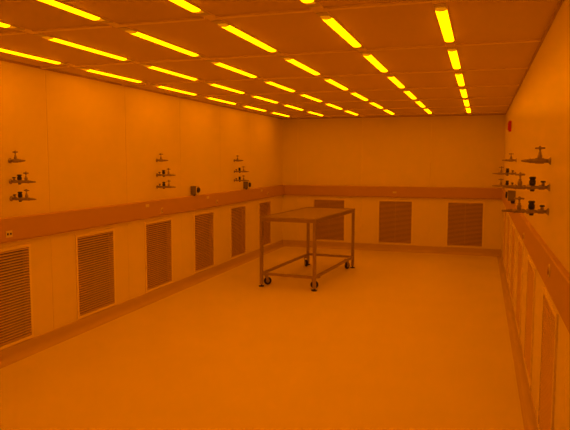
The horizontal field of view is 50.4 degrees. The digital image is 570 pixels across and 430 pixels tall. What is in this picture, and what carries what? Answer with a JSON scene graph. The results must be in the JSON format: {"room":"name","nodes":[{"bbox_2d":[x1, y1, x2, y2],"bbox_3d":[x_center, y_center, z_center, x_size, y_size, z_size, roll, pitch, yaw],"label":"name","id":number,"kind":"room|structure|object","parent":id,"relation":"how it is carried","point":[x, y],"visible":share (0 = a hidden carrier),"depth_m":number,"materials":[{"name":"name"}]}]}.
{"room":"clean room","nodes":[
{"label":"clean room","id":0,"kind":"room"},
{"bbox_2d":[0,60,282,350],"bbox_3d":[-2.146,-0.062,5.330,0.160,2.415,13.100,2,5,18],"label":"wall","id":1,"kind":"structure","parent":0,"point":[84,142],"depth_m":6.28,"materials":[{"name":"white paint"}]},
{"bbox_2d":[8,150,24,162],"bbox_3d":[-2.133,-0.463,4.826,0.150,0.103,0.042,2,5,18],"label":"tap","id":2,"kind":"object","parent":1,"relation":"attached to","point":[15,160],"visible":1,"depth_m":4.82,"materials":[{"name":"silver metal"}]},
{"bbox_2d":[0,243,33,349],"bbox_3d":[-2.270,0.665,4.839,0.072,0.803,0.632,2,5,18],"label":"air vent","id":3,"kind":"object","parent":1,"relation":"in","point":[13,313],"visible":1,"depth_m":4.96,"materials":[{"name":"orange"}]},
{"bbox_2d":[9,171,35,183],"bbox_3d":[-2.089,-0.295,4.827,0.243,0.104,0.042,2,5,18],"label":"valve","id":4,"kind":"object","parent":1,"relation":"attached to","point":[19,180],"visible":1,"depth_m":4.82,"materials":[{"name":"silver metal"}]},
{"bbox_2d":[9,189,35,201],"bbox_3d":[-2.090,-0.158,4.839,0.243,0.104,0.042,2,5,18],"label":"valve","id":5,"kind":"object","parent":1,"relation":"attached to","point":[20,198],"visible":1,"depth_m":4.83,"materials":[{"name":"silver metal"}]},
{"bbox_2d":[75,228,115,319],"bbox_3d":[-1.892,0.561,6.000,0.072,0.803,0.632,2,5,18],"label":"air vent","id":6,"kind":"object","parent":1,"relation":"in","point":[93,279],"visible":0.98,"depth_m":5.98,"materials":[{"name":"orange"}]},
{"bbox_2d":[0,185,283,244],"bbox_3d":[-2.044,0.082,5.310,0.055,0.206,13.100,2,5,18],"label":"wall trim","id":7,"kind":"structure","parent":1,"relation":"attached to","point":[26,227],"depth_m":6.16,"materials":[{"name":"orange plastic"}]},
{"bbox_2d":[6,230,12,237],"bbox_3d":[-2.182,0.151,4.791,0.006,0.054,0.068,2,5,18],"label":"duplex outlet","id":8,"kind":"object","parent":7,"relation":"attached to","point":[8,233],"visible":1,"depth_m":4.79,"materials":[{"name":"white"}]},
{"bbox_2d":[0,240,283,368],"bbox_3d":[-2.042,1.085,5.399,0.062,0.118,13.100,2,5,18],"label":"baseboard","id":9,"kind":"structure","parent":1,"relation":"attached to","point":[10,355],"depth_m":6.25,"materials":[{"name":"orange plastic"}]},
{"bbox_2d":[144,218,172,292],"bbox_3d":[-1.514,0.458,7.160,0.072,0.803,0.632,2,5,18],"label":"air vent","id":10,"kind":"object","parent":1,"relation":"in","point":[156,239],"visible":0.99,"depth_m":7.15,"materials":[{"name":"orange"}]},
{"bbox_2d":[156,153,167,161],"bbox_3d":[-1.420,-0.664,7.014,0.150,0.103,0.042,2,5,18],"label":"tap","id":11,"kind":"object","parent":1,"relation":"attached to","point":[160,159],"visible":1,"depth_m":7.01,"materials":[{"name":"silver metal"}]},
{"bbox_2d":[156,168,175,176],"bbox_3d":[-1.376,-0.493,7.015,0.243,0.104,0.042,2,5,18],"label":"valve","id":12,"kind":"object","parent":1,"relation":"attached to","point":[163,174],"visible":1,"depth_m":7.01,"materials":[{"name":"silver metal"}]},
{"bbox_2d":[156,180,175,188],"bbox_3d":[-1.377,-0.356,7.027,0.243,0.104,0.042,2,5,18],"label":"valve","id":13,"kind":"object","parent":1,"relation":"attached to","point":[163,186],"visible":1,"depth_m":7.02,"materials":[{"name":"silver metal"}]},
{"bbox_2d":[191,186,199,195],"bbox_3d":[-1.166,-0.314,7.913,0.101,0.126,0.100,2,5,18],"label":"control box","id":14,"kind":"object","parent":1,"relation":"attached to","point":[195,190],"visible":1,"depth_m":7.87,"materials":[{"name":"grey"}]},
{"bbox_2d":[193,210,214,273],"bbox_3d":[-1.136,0.354,8.321,0.072,0.803,0.632,2,5,18],"label":"air vent","id":15,"kind":"object","parent":1,"relation":"in","point":[201,222],"visible":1,"depth_m":8.30,"materials":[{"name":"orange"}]},
{"bbox_2d":[230,204,245,259],"bbox_3d":[-0.758,0.251,9.482,0.072,0.803,0.632,2,5,18],"label":"air vent","id":16,"kind":"object","parent":1,"relation":"in","point":[236,223],"visible":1,"depth_m":9.47,"materials":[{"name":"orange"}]},
{"bbox_2d":[234,175,248,181],"bbox_3d":[-0.660,-0.555,9.225,0.243,0.104,0.042,2,5,18],"label":"valve","id":17,"kind":"object","parent":1,"relation":"attached to","point":[239,178],"visible":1,"depth_m":9.22,"materials":[{"name":"silver metal"}]},
{"bbox_2d":[234,166,248,172],"bbox_3d":[-0.660,-0.692,9.213,0.243,0.104,0.042,2,5,18],"label":"valve","id":18,"kind":"object","parent":1,"relation":"attached to","point":[239,169],"visible":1,"depth_m":9.21,"materials":[{"name":"silver metal"}]},
{"bbox_2d":[243,181,250,188],"bbox_3d":[-0.599,-0.469,9.656,0.101,0.126,0.100,2,5,18],"label":"control box","id":19,"kind":"object","parent":1,"relation":"attached to","point":[246,185],"visible":1,"depth_m":9.62,"materials":[{"name":"black plastic"}]},
{"bbox_2d":[258,200,270,247],"bbox_3d":[-0.380,0.148,10.642,0.072,0.803,0.632,2,5,18],"label":"air vent","id":20,"kind":"object","parent":1,"relation":"in","point":[262,205],"visible":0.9,"depth_m":10.67,"materials":[{"name":"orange metal"}]},
{"bbox_2d":[0,0,563,118],"bbox_3d":[-0.187,-1.197,4.591,3.953,0.014,13.100,2,5,18],"label":"trim","id":21,"kind":"structure","parent":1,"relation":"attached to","point":[560,1],"depth_m":6.05,"materials":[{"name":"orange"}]},
{"bbox_2d":[0,246,523,429],"bbox_3d":[-0.192,1.251,4.811,4.273,0.100,13.420,2,5,18],"label":"floor","id":22,"kind":"structure","parent":0,"point":[391,340],"depth_m":5.04,"materials":[{"name":"plastic"}]},
{"bbox_2d":[259,207,354,290],"bbox_3d":[0.365,0.414,8.513,0.799,0.909,1.851,2,6,22],"label":"steel table","id":23,"kind":"object","parent":22,"relation":"on","point":[308,215],"visible":1,"depth_m":8.06,"materials":[{"name":"silver metal"}]},
{"bbox_2d":[0,0,559,118],"bbox_3d":[-0.187,-1.254,4.586,4.273,0.100,13.420,2,5,18],"label":"ceiling","id":24,"kind":"structure","parent":0,"point":[473,21],"depth_m":4.26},
{"bbox_2d":[0,22,24,29],"bbox_3d":[-1.756,-1.066,3.135,0.062,0.013,1.080,2,5,18],"label":"recessed light","id":25,"kind":"object","parent":24,"relation":"in","point":[2,24],"visible":1,"depth_m":3.54,"materials":[{"name":"yellow"}]},
{"bbox_2d":[0,48,70,64],"bbox_3d":[-1.959,-1.187,4.478,0.062,0.013,1.080,2,5,18],"label":"recessed light","id":26,"kind":"object","parent":24,"relation":"in","point":[1,49],"visible":1,"depth_m":4.57,"materials":[{"name":"yellow plastic"}]},
{"bbox_2d":[39,0,112,22],"bbox_3d":[-1.176,-1.048,2.948,0.062,0.013,1.080,2,5,18],"label":"recessed light","id":27,"kind":"object","parent":24,"relation":"in","point":[55,3],"visible":1,"depth_m":3.16,"materials":[{"name":"yellow plastic"}]},
{"bbox_2d":[33,34,133,61],"bbox_3d":[-1.379,-1.169,4.290,0.062,0.013,1.080,2,5,18],"label":"recessed light","id":28,"kind":"object","parent":24,"relation":"in","point":[39,35],"visible":1,"depth_m":4.17,"materials":[{"name":"yellow plastic"}]},
{"bbox_2d":[51,38,125,59],"bbox_3d":[-1.379,-1.167,4.290,0.058,0.009,0.840,2,5,18],"label":"diffuser","id":29,"kind":"object","parent":28,"relation":"attached to","point":[52,39],"depth_m":4.23,"materials":[{"name":"yellow plastic"}]},
{"bbox_2d":[75,67,147,82],"bbox_3d":[-1.583,-1.290,5.633,0.062,0.013,1.080,2,5,18],"label":"recessed light","id":30,"kind":"object","parent":24,"relation":"in","point":[82,68],"visible":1,"depth_m":5.53,"materials":[{"name":"yellow"}]},
{"bbox_2d":[88,70,140,82],"bbox_3d":[-1.583,-1.288,5.633,0.058,0.009,0.840,2,5,18],"label":"diffuser","id":31,"kind":"object","parent":30,"relation":"attached to","point":[99,72],"depth_m":5.60,"materials":[{"name":"yellow plastic"}]},
{"bbox_2d":[118,27,204,57],"bbox_3d":[-0.800,-1.151,4.103,0.062,0.013,1.080,2,5,18],"label":"recessed light","id":32,"kind":"object","parent":24,"relation":"in","point":[131,31],"visible":1,"depth_m":3.98,"materials":[{"name":"yellow plastic"}]},
{"bbox_2d":[133,32,197,55],"bbox_3d":[-0.800,-1.149,4.103,0.058,0.009,0.840,2,5,18],"label":"diffuser","id":33,"kind":"object","parent":32,"relation":"attached to","point":[139,34],"depth_m":4.03,"materials":[{"name":"yellow plastic"}]},
{"bbox_2d":[139,64,202,80],"bbox_3d":[-1.003,-1.272,5.445,0.062,0.013,1.080,2,5,18],"label":"recessed light","id":34,"kind":"object","parent":24,"relation":"in","point":[145,65],"visible":1,"depth_m":5.34,"materials":[{"name":"yellow"}]},
{"bbox_2d":[148,66,196,79],"bbox_3d":[-1.003,-1.270,5.446,0.058,0.009,0.840,2,5,18],"label":"diffuser","id":35,"kind":"object","parent":34,"relation":"attached to","point":[152,67],"depth_m":5.40,"materials":[{"name":"yellow plastic"}]},
{"bbox_2d":[150,84,198,95],"bbox_3d":[-1.207,-1.393,6.788,0.062,0.013,1.080,2,5,18],"label":"recessed light","id":36,"kind":"object","parent":24,"relation":"in","point":[164,87],"visible":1,"depth_m":6.68,"materials":[{"name":"yellow"}]},
{"bbox_2d":[160,86,195,94],"bbox_3d":[-1.207,-1.391,6.788,0.058,0.009,0.840,2,5,18],"label":"diffuser","id":37,"kind":"object","parent":36,"relation":"attached to","point":[164,87],"depth_m":6.74,"materials":[{"name":"yellow plastic"}]},
{"bbox_2d":[170,0,210,15],"bbox_3d":[-0.596,-1.030,2.760,0.062,0.013,1.080,2,5,18],"label":"recessed light","id":38,"kind":"object","parent":24,"relation":"in","point":[183,3],"visible":1,"depth_m":3.08,"materials":[{"name":"yellow plastic"}]},
{"bbox_2d":[170,0,199,11],"bbox_3d":[-0.596,-1.028,2.761,0.058,0.009,0.840,2,5,18],"label":"diffuser","id":39,"kind":"object","parent":38,"relation":"attached to","point":[183,3],"depth_m":3.04,"materials":[{"name":"yellow plastic"}]},
{"bbox_2d":[201,96,236,103],"bbox_3d":[-0.830,-1.496,7.943,0.062,0.013,1.080,2,5,18],"label":"recessed light","id":40,"kind":"object","parent":24,"relation":"in","point":[201,96],"visible":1,"depth_m":7.82,"materials":[{"name":"yellow"}]},
{"bbox_2d":[208,98,235,103],"bbox_3d":[-0.830,-1.494,7.943,0.058,0.009,0.840,2,5,18],"label":"diffuser","id":41,"kind":"object","parent":40,"relation":"attached to","point":[208,98],"depth_m":7.91,"materials":[{"name":"yellow"}]},
{"bbox_2d":[203,82,247,93],"bbox_3d":[-0.627,-1.375,6.600,0.062,0.013,1.080,2,5,18],"label":"recessed light","id":42,"kind":"object","parent":24,"relation":"in","point":[209,83],"visible":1,"depth_m":6.51,"materials":[{"name":"yellow"}]},
{"bbox_2d":[212,84,243,93],"bbox_3d":[-0.627,-1.373,6.601,0.058,0.009,0.840,2,5,18],"label":"diffuser","id":43,"kind":"object","parent":42,"relation":"attached to","point":[216,85],"depth_m":6.57,"materials":[{"name":"yellow plastic"}]},
{"bbox_2d":[206,60,259,77],"bbox_3d":[-0.423,-1.254,5.258,0.062,0.013,1.080,2,5,18],"label":"recessed light","id":44,"kind":"object","parent":24,"relation":"in","point":[211,61],"visible":0.99,"depth_m":5.14,"materials":[{"name":"yellow"}]},
{"bbox_2d":[216,63,255,77],"bbox_3d":[-0.423,-1.252,5.258,0.058,0.009,0.840,2,5,18],"label":"diffuser","id":45,"kind":"object","parent":44,"relation":"attached to","point":[219,64],"depth_m":5.21,"materials":[{"name":"yellow plastic"}]},
{"bbox_2d":[211,20,280,53],"bbox_3d":[-0.220,-1.133,3.916,0.062,0.013,1.080,2,5,18],"label":"recessed light","id":46,"kind":"object","parent":24,"relation":"in","point":[221,23],"visible":1,"depth_m":3.78,"materials":[{"name":"yellow plastic"}]},
{"bbox_2d":[222,25,275,51],"bbox_3d":[-0.220,-1.131,3.916,0.058,0.009,0.840,2,5,18],"label":"diffuser","id":47,"kind":"object","parent":46,"relation":"attached to","point":[230,28],"depth_m":3.84,"materials":[{"name":"yellow plastic"}]},
{"bbox_2d":[240,105,266,110],"bbox_3d":[-0.454,-1.598,9.098,0.062,0.013,1.080,2,5,18],"label":"recessed light","id":48,"kind":"object","parent":24,"relation":"in","point":[240,105],"visible":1,"depth_m":8.98,"materials":[{"name":"yellow"}]},
{"bbox_2d":[249,95,279,102],"bbox_3d":[-0.251,-1.478,7.755,0.062,0.013,1.080,2,5,18],"label":"recessed light","id":49,"kind":"object","parent":24,"relation":"in","point":[249,95],"visible":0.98,"depth_m":7.68,"materials":[{"name":"yellow"}]},
{"bbox_2d":[255,96,277,102],"bbox_3d":[-0.251,-1.476,7.756,0.058,0.009,0.840,2,5,18],"label":"diffuser","id":50,"kind":"object","parent":49,"relation":"attached to","point":[255,96],"depth_m":7.71,"materials":[{"name":"yellow"}]},
{"bbox_2d":[0,0,540,116],"bbox_3d":[-0.201,-1.194,4.548,3.953,0.011,12.226,2,5,18],"label":"ceiling grid","id":51,"kind":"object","parent":24,"relation":"attached to","point":[410,1],"depth_m":4.58,"materials":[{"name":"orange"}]},
{"bbox_2d":[261,80,296,91],"bbox_3d":[-0.047,-1.357,6.413,0.062,0.013,1.080,2,5,18],"label":"recessed light","id":52,"kind":"object","parent":24,"relation":"in","point":[265,81],"visible":0.99,"depth_m":6.32,"materials":[{"name":"yellow"}]},
{"bbox_2d":[268,82,293,91],"bbox_3d":[-0.047,-1.355,6.413,0.058,0.009,0.840,2,5,18],"label":"diffuser","id":53,"kind":"object","parent":52,"relation":"attached to","point":[272,83],"depth_m":6.37,"materials":[{"name":"yellow plastic"}]},
{"bbox_2d":[281,104,303,109],"bbox_3d":[0.126,-1.580,8.911,0.062,0.013,1.080,2,5,18],"label":"recessed light","id":54,"kind":"object","parent":24,"relation":"in","point":[281,104],"visible":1,"depth_m":8.80,"materials":[{"name":"yellow"}]},
{"bbox_2d":[280,56,322,75],"bbox_3d":[0.156,-1.236,5.071,0.062,0.013,1.080,2,5,18],"label":"recessed light","id":55,"kind":"object","parent":24,"relation":"in","point":[287,58],"visible":1,"depth_m":4.95,"materials":[{"name":"yellow"}]},
{"bbox_2d":[287,59,318,74],"bbox_3d":[0.156,-1.234,5.071,0.058,0.009,0.840,2,5,18],"label":"diffuser","id":56,"kind":"object","parent":55,"relation":"attached to","point":[292,61],"depth_m":5.00,"materials":[{"name":"yellow plastic"}]},
{"bbox_2d":[296,93,323,101],"bbox_3d":[0.329,-1.460,7.568,0.062,0.013,1.080,2,5,18],"label":"recessed light","id":57,"kind":"object","parent":24,"relation":"in","point":[301,94],"visible":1,"depth_m":7.43,"materials":[{"name":"yellow"}]},
{"bbox_2d":[301,95,321,101],"bbox_3d":[0.329,-1.458,7.568,0.058,0.009,0.840,2,5,18],"label":"diffuser","id":58,"kind":"object","parent":57,"relation":"attached to","point":[307,96],"depth_m":7.54,"materials":[{"name":"yellow"}]},
{"bbox_2d":[301,0,319,6],"bbox_3d":[-0.016,-1.012,2.573,0.062,0.013,1.080,2,5,18],"label":"recessed light","id":59,"kind":"object","parent":24,"relation":"in","point":[310,3],"visible":1,"depth_m":3.00,"materials":[{"name":"yellow"}]},
{"bbox_2d":[301,0,313,2],"bbox_3d":[-0.016,-1.010,2.573,0.058,0.009,0.840,2,5,18],"label":"diffuser","id":60,"kind":"object","parent":59,"relation":"attached to","point":[304,1],"depth_m":2.95,"materials":[{"name":"yellow"}]},
{"bbox_2d":[324,103,342,108],"bbox_3d":[0.706,-1.562,8.723,0.062,0.013,1.080,2,5,18],"label":"recessed light","id":61,"kind":"object","parent":24,"relation":"in","point":[334,106],"visible":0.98,"depth_m":8.63,"materials":[{"name":"yellow"}]},
{"bbox_2d":[321,77,349,89],"bbox_3d":[0.533,-1.339,6.226,0.062,0.013,1.080,2,5,18],"label":"recessed light","id":62,"kind":"object","parent":24,"relation":"in","point":[327,79],"visible":1,"depth_m":6.08,"materials":[{"name":"yellow"}]},
{"bbox_2d":[326,80,347,89],"bbox_3d":[0.533,-1.337,6.226,0.058,0.009,0.840,2,5,18],"label":"diffuser","id":63,"kind":"object","parent":62,"relation":"attached to","point":[330,81],"depth_m":6.18,"materials":[{"name":"yellow plastic"}]},
{"bbox_2d":[316,12,364,48],"bbox_3d":[0.360,-1.115,3.728,0.062,0.013,1.080,2,5,18],"label":"recessed light","id":64,"kind":"object","parent":24,"relation":"in","point":[325,16],"visible":1,"depth_m":3.58,"materials":[{"name":"yellow plastic"}]},
{"bbox_2d":[322,18,360,46],"bbox_3d":[0.360,-1.113,3.728,0.058,0.009,0.840,2,5,18],"label":"diffuser","id":65,"kind":"object","parent":64,"relation":"attached to","point":[331,22],"depth_m":3.66,"materials":[{"name":"yellow plastic"}]},
{"bbox_2d":[348,91,369,100],"bbox_3d":[0.909,-1.442,7.381,0.062,0.013,1.080,2,5,18],"label":"recessed light","id":66,"kind":"object","parent":24,"relation":"in","point":[351,92],"visible":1,"depth_m":7.26,"materials":[{"name":"yellow"}]},
{"bbox_2d":[353,93,367,100],"bbox_3d":[0.909,-1.440,7.381,0.058,0.009,0.840,2,5,18],"label":"diffuser","id":67,"kind":"object","parent":66,"relation":"attached to","point":[355,94],"depth_m":7.35,"materials":[{"name":"yellow"}]},
{"bbox_2d":[360,52,389,72],"bbox_3d":[0.736,-1.218,4.883,0.062,0.013,1.080,2,5,18],"label":"recessed light","id":68,"kind":"object","parent":24,"relation":"in","point":[367,55],"visible":1,"depth_m":4.77,"materials":[{"name":"yellow"}]},
{"bbox_2d":[364,55,386,71],"bbox_3d":[0.736,-1.216,4.884,0.058,0.009,0.840,2,5,18],"label":"diffuser","id":69,"kind":"object","parent":68,"relation":"attached to","point":[375,62],"depth_m":4.82,"materials":[{"name":"yellow plastic"}]},
{"bbox_2d":[367,101,382,107],"bbox_3d":[1.285,-1.544,8.536,0.062,0.013,1.080,2,5,18],"label":"recessed light","id":70,"kind":"object","parent":24,"relation":"in","point":[370,102],"visible":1,"depth_m":8.34,"materials":[{"name":"yellow"}]},
{"bbox_2d":[386,74,405,88],"bbox_3d":[1.113,-1.321,6.038,0.062,0.013,1.080,2,5,18],"label":"recessed light","id":71,"kind":"object","parent":24,"relation":"in","point":[391,77],"visible":1,"depth_m":5.92,"materials":[{"name":"yellow"}]},
{"bbox_2d":[389,77,403,87],"bbox_3d":[1.113,-1.319,6.039,0.058,0.009,0.840,2,5,18],"label":"diffuser","id":72,"kind":"object","parent":71,"relation":"attached to","point":[393,79],"depth_m":5.99,"materials":[{"name":"yellow"}]},
{"bbox_2d":[403,89,416,98],"bbox_3d":[1.489,-1.424,7.194,0.062,0.013,1.080,2,5,18],"label":"recessed light","id":73,"kind":"object","parent":24,"relation":"in","point":[406,91],"visible":1,"depth_m":7.07,"materials":[{"name":"yellow"}]},
{"bbox_2d":[405,91,415,98],"bbox_3d":[1.489,-1.422,7.194,0.058,0.009,0.840,2,5,18],"label":"diffuser","id":74,"kind":"object","parent":73,"relation":"attached to","point":[408,93],"depth_m":7.14,"materials":[{"name":"yellow"}]},
{"bbox_2d":[414,100,424,106],"bbox_3d":[1.865,-1.526,8.349,0.062,0.013,1.080,2,5,18],"label":"recessed light","id":75,"kind":"object","parent":24,"relation":"in","point":[418,102],"visible":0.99,"depth_m":8.17,"materials":[{"name":"yellow"}]},
{"bbox_2d":[433,3,454,43],"bbox_3d":[0.940,-1.097,3.541,0.062,0.013,1.080,2,5,18],"label":"recessed light","id":76,"kind":"object","parent":24,"relation":"in","point":[441,10],"visible":1,"depth_m":3.39,"materials":[{"name":"yellow plastic"}]},
{"bbox_2d":[436,10,453,41],"bbox_3d":[0.940,-1.095,3.541,0.058,0.009,0.840,2,5,18],"label":"diffuser","id":77,"kind":"object","parent":76,"relation":"attached to","point":[443,18],"depth_m":3.47,"materials":[{"name":"yellow plastic"}]},
{"bbox_2d":[447,47,460,69],"bbox_3d":[1.316,-1.200,4.696,0.062,0.013,1.080,2,5,18],"label":"recessed light","id":78,"kind":"object","parent":24,"relation":"in","point":[452,51],"visible":1,"depth_m":4.56,"materials":[{"name":"yellow"}]},
{"bbox_2d":[448,51,459,68],"bbox_3d":[1.316,-1.198,4.696,0.058,0.009,0.840,2,5,18],"label":"diffuser","id":79,"kind":"object","parent":78,"relation":"attached to","point":[453,55],"depth_m":4.63,"materials":[{"name":"yellow plastic"}]},
{"bbox_2d":[454,72,464,86],"bbox_3d":[1.692,-1.303,5.851,0.062,0.013,1.080,2,5,18],"label":"recessed light","id":80,"kind":"object","parent":24,"relation":"in","point":[459,76],"visible":1,"depth_m":5.71,"materials":[{"name":"yellow"}]},
{"bbox_2d":[456,74,463,85],"bbox_3d":[1.692,-1.301,5.851,0.058,0.009,0.840,2,5,18],"label":"diffuser","id":81,"kind":"object","parent":80,"relation":"attached to","point":[459,77],"depth_m":5.78,"materials":[{"name":"yellow"}]},
{"bbox_2d":[459,88,467,97],"bbox_3d":[2.069,-1.406,7.006,0.062,0.013,1.080,2,5,18],"label":"recessed light","id":82,"kind":"object","parent":24,"relation":"in","point":[462,90],"visible":1,"depth_m":6.88,"materials":[{"name":"yellow"}]},
{"bbox_2d":[463,99,469,105],"bbox_3d":[2.445,-1.508,8.161,0.062,0.013,1.080,2,5,18],"label":"recessed light","id":83,"kind":"object","parent":24,"relation":"in","point":[466,102],"visible":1,"depth_m":8.03,"materials":[{"name":"yellow"}]},
{"bbox_2d":[282,115,505,248],"bbox_3d":[1.857,-0.561,10.980,3.953,2.415,0.160,2,5,18],"label":"wall","id":84,"kind":"structure","parent":0,"point":[428,151],"depth_m":10.81,"materials":[{"name":"white paint"}]},
{"bbox_2d":[0,47,297,117],"bbox_3d":[-1.757,-1.251,5.098,0.070,0.004,13.100,2,5,18],"label":"trim","id":85,"kind":"structure","parent":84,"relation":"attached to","point":[71,65],"depth_m":5.71,"materials":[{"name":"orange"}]},
{"bbox_2d":[0,21,332,117],"bbox_3d":[-1.177,-1.233,4.911,0.070,0.004,13.100,2,5,18],"label":"trim","id":86,"kind":"structure","parent":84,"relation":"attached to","point":[26,30],"depth_m":4.69,"materials":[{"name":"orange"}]},
{"bbox_2d":[56,0,364,116],"bbox_3d":[-0.597,-1.215,4.723,0.070,0.004,13.100,2,5,18],"label":"trim","id":87,"kind":"structure","parent":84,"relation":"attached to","point":[114,24],"depth_m":4.01,"materials":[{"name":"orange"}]},
{"bbox_2d":[185,0,398,115],"bbox_3d":[-0.018,-1.197,4.536,0.070,0.004,13.100,2,5,18],"label":"trim","id":88,"kind":"structure","parent":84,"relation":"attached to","point":[211,17],"depth_m":3.98,"materials":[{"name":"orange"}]},
{"bbox_2d":[312,198,345,241],"bbox_3d":[0.825,0.090,11.317,0.632,0.803,0.072,2,5,18],"label":"air vent","id":89,"kind":"object","parent":84,"relation":"in","point":[333,229],"visible":0.66,"depth_m":11.29,"materials":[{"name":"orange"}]},
{"bbox_2d":[309,0,434,115],"bbox_3d":[0.562,-1.179,4.349,0.070,0.004,13.100,2,5,18],"label":"trim","id":90,"kind":"structure","parent":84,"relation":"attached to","point":[320,8],"depth_m":3.92,"materials":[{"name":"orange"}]},
{"bbox_2d":[283,240,500,255],"bbox_3d":[1.820,0.592,10.977,3.953,0.118,0.062,2,5,18],"label":"baseboard","id":91,"kind":"structure","parent":84,"relation":"attached to","point":[290,243],"depth_m":10.91,"materials":[{"name":"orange plastic"}]},
{"bbox_2d":[284,185,501,199],"bbox_3d":[1.836,-0.410,10.885,3.870,0.206,0.058,2,5,18],"label":"wall trim","id":92,"kind":"structure","parent":84,"relation":"attached to","point":[289,190],"depth_m":10.82,"materials":[{"name":"orange plastic"}]},
{"bbox_2d":[377,199,412,244],"bbox_3d":[1.992,0.126,10.940,0.632,0.803,0.072,2,5,18],"label":"air vent","id":93,"kind":"object","parent":84,"relation":"in","point":[395,224],"visible":1,"depth_m":10.93,"materials":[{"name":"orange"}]},
{"bbox_2d":[431,0,471,114],"bbox_3d":[1.142,-1.161,4.161,0.070,0.004,13.100,2,5,18],"label":"trim","id":94,"kind":"structure","parent":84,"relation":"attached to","point":[433,1],"depth_m":4.13,"materials":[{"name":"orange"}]},
{"bbox_2d":[446,201,484,247],"bbox_3d":[3.142,0.161,10.569,0.632,0.803,0.072,2,5,18],"label":"air vent","id":95,"kind":"object","parent":84,"relation":"in","point":[464,219],"visible":1,"depth_m":10.56,"materials":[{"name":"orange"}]},
{"bbox_2d":[501,0,569,429],"bbox_3d":[1.767,0.059,4.067,0.160,2.415,13.100,2,5,18],"label":"wall","id":96,"kind":"structure","parent":0,"point":[539,112],"depth_m":3.48,"materials":[{"name":"white paint"}]},
{"bbox_2d":[492,166,515,175],"bbox_3d":[2.393,-0.481,6.611,0.243,0.104,0.042,2,5,18],"label":"valve","id":97,"kind":"object","parent":96,"relation":"attached to","point":[506,173],"visible":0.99,"depth_m":6.59,"materials":[{"name":"silver metal"}]},
{"bbox_2d":[492,179,515,186],"bbox_3d":[2.393,-0.349,6.623,0.243,0.104,0.042,2,5,18],"label":"valve","id":98,"kind":"object","parent":96,"relation":"attached to","point":[507,182],"visible":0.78,"depth_m":6.62,"materials":[{"name":"silver metal"}]},
{"bbox_2d":[503,208,506,266],"bbox_3d":[3.254,0.314,8.872,0.072,0.803,0.632,2,5,18],"label":"air vent","id":99,"kind":"object","parent":96,"relation":"in","point":[505,213],"visible":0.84,"depth_m":8.85,"materials":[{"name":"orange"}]},
{"bbox_2d":[506,214,510,282],"bbox_3d":[2.878,0.417,7.717,0.072,0.803,0.632,2,5,18],"label":"air vent","id":100,"kind":"object","parent":96,"relation":"in","point":[509,218],"visible":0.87,"depth_m":7.70,"materials":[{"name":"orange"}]},
{"bbox_2d":[502,153,516,161],"bbox_3d":[2.438,-0.626,6.584,0.150,0.103,0.042,2,5,18],"label":"tap","id":101,"kind":"object","parent":96,"relation":"attached to","point":[510,159],"visible":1,"depth_m":6.57,"materials":[{"name":"silver metal"}]},
{"bbox_2d":[508,121,511,131],"bbox_3d":[2.983,-1.178,8.046,0.044,0.140,0.090,2,5,18],"label":"fire alarm","id":102,"kind":"object","parent":96,"relation":"attached to","point":[509,122],"visible":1,"depth_m":8.01,"materials":[{"name":"red plastic"}]},
{"bbox_2d":[505,190,515,203],"bbox_3d":[2.454,-0.197,6.596,0.101,0.139,0.100,2,5,18],"label":"control box","id":103,"kind":"object","parent":96,"relation":"attached to","point":[510,195],"visible":1,"depth_m":6.55,"materials":[{"name":"black plastic"}]},
{"bbox_2d":[510,223,515,305],"bbox_3d":[2.501,0.520,6.561,0.072,0.803,0.632,2,5,18],"label":"air vent","id":104,"kind":"object","parent":96,"relation":"in","point":[513,246],"visible":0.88,"depth_m":6.53,"materials":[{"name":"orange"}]},
{"bbox_2d":[497,251,537,429],"bbox_3d":[1.659,1.200,4.203,0.062,0.118,13.100,2,5,18],"label":"baseboard","id":105,"kind":"structure","parent":96,"relation":"attached to","point":[530,421],"depth_m":4.81,"materials":[{"name":"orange plastic"}]},
{"bbox_2d":[515,236,523,337],"bbox_3d":[2.125,0.623,5.406,0.072,0.803,0.632,2,5,18],"label":"air vent","id":106,"kind":"object","parent":96,"relation":"in","point":[520,243],"visible":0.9,"depth_m":5.37,"materials":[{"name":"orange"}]},
{"bbox_2d":[501,196,548,215],"bbox_3d":[1.322,-0.051,3.336,0.243,0.104,0.042,2,5,18],"label":"valve","id":107,"kind":"object","parent":96,"relation":"attached to","point":[531,206],"visible":1,"depth_m":3.32,"materials":[{"name":"silver metal"}]},
{"bbox_2d":[502,172,549,190],"bbox_3d":[1.322,-0.183,3.324,0.243,0.104,0.042,2,5,18],"label":"valve","id":108,"kind":"object","parent":96,"relation":"attached to","point":[532,182],"visible":1,"depth_m":3.31,"materials":[{"name":"silver metal"}]},
{"bbox_2d":[524,255,535,388],"bbox_3d":[1.749,0.726,4.251,0.072,0.803,0.632,2,5,18],"label":"air vent","id":109,"kind":"object","parent":96,"relation":"in","point":[531,270],"visible":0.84,"depth_m":4.21,"materials":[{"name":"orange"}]},
{"bbox_2d":[501,188,569,335],"bbox_3d":[1.677,0.198,4.108,0.028,0.206,13.100,2,5,18],"label":"wall trim","id":110,"kind":"structure","parent":96,"relation":"attached to","point":[557,285],"depth_m":3.09,"materials":[{"name":"orange plastic"}]},
{"bbox_2d":[547,264,549,276],"bbox_3d":[1.272,0.269,2.927,0.012,0.064,0.064,2,5,18],"label":"outlet","id":111,"kind":"object","parent":110,"relation":"attached to","point":[548,266],"visible":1,"depth_m":2.91,"materials":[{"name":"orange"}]},
{"bbox_2d":[521,146,550,164],"bbox_3d":[1.367,-0.325,3.297,0.150,0.103,0.042,2,5,18],"label":"tap","id":112,"kind":"object","parent":96,"relation":"attached to","point":[539,160],"visible":1,"depth_m":3.28,"materials":[{"name":"silver metal"}]},
{"bbox_2d":[537,287,558,429],"bbox_3d":[1.373,0.828,3.096,0.072,0.803,0.632,2,5,18],"label":"air vent","id":113,"kind":"object","parent":96,"relation":"in","point":[549,328],"visible":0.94,"depth_m":3.08,"materials":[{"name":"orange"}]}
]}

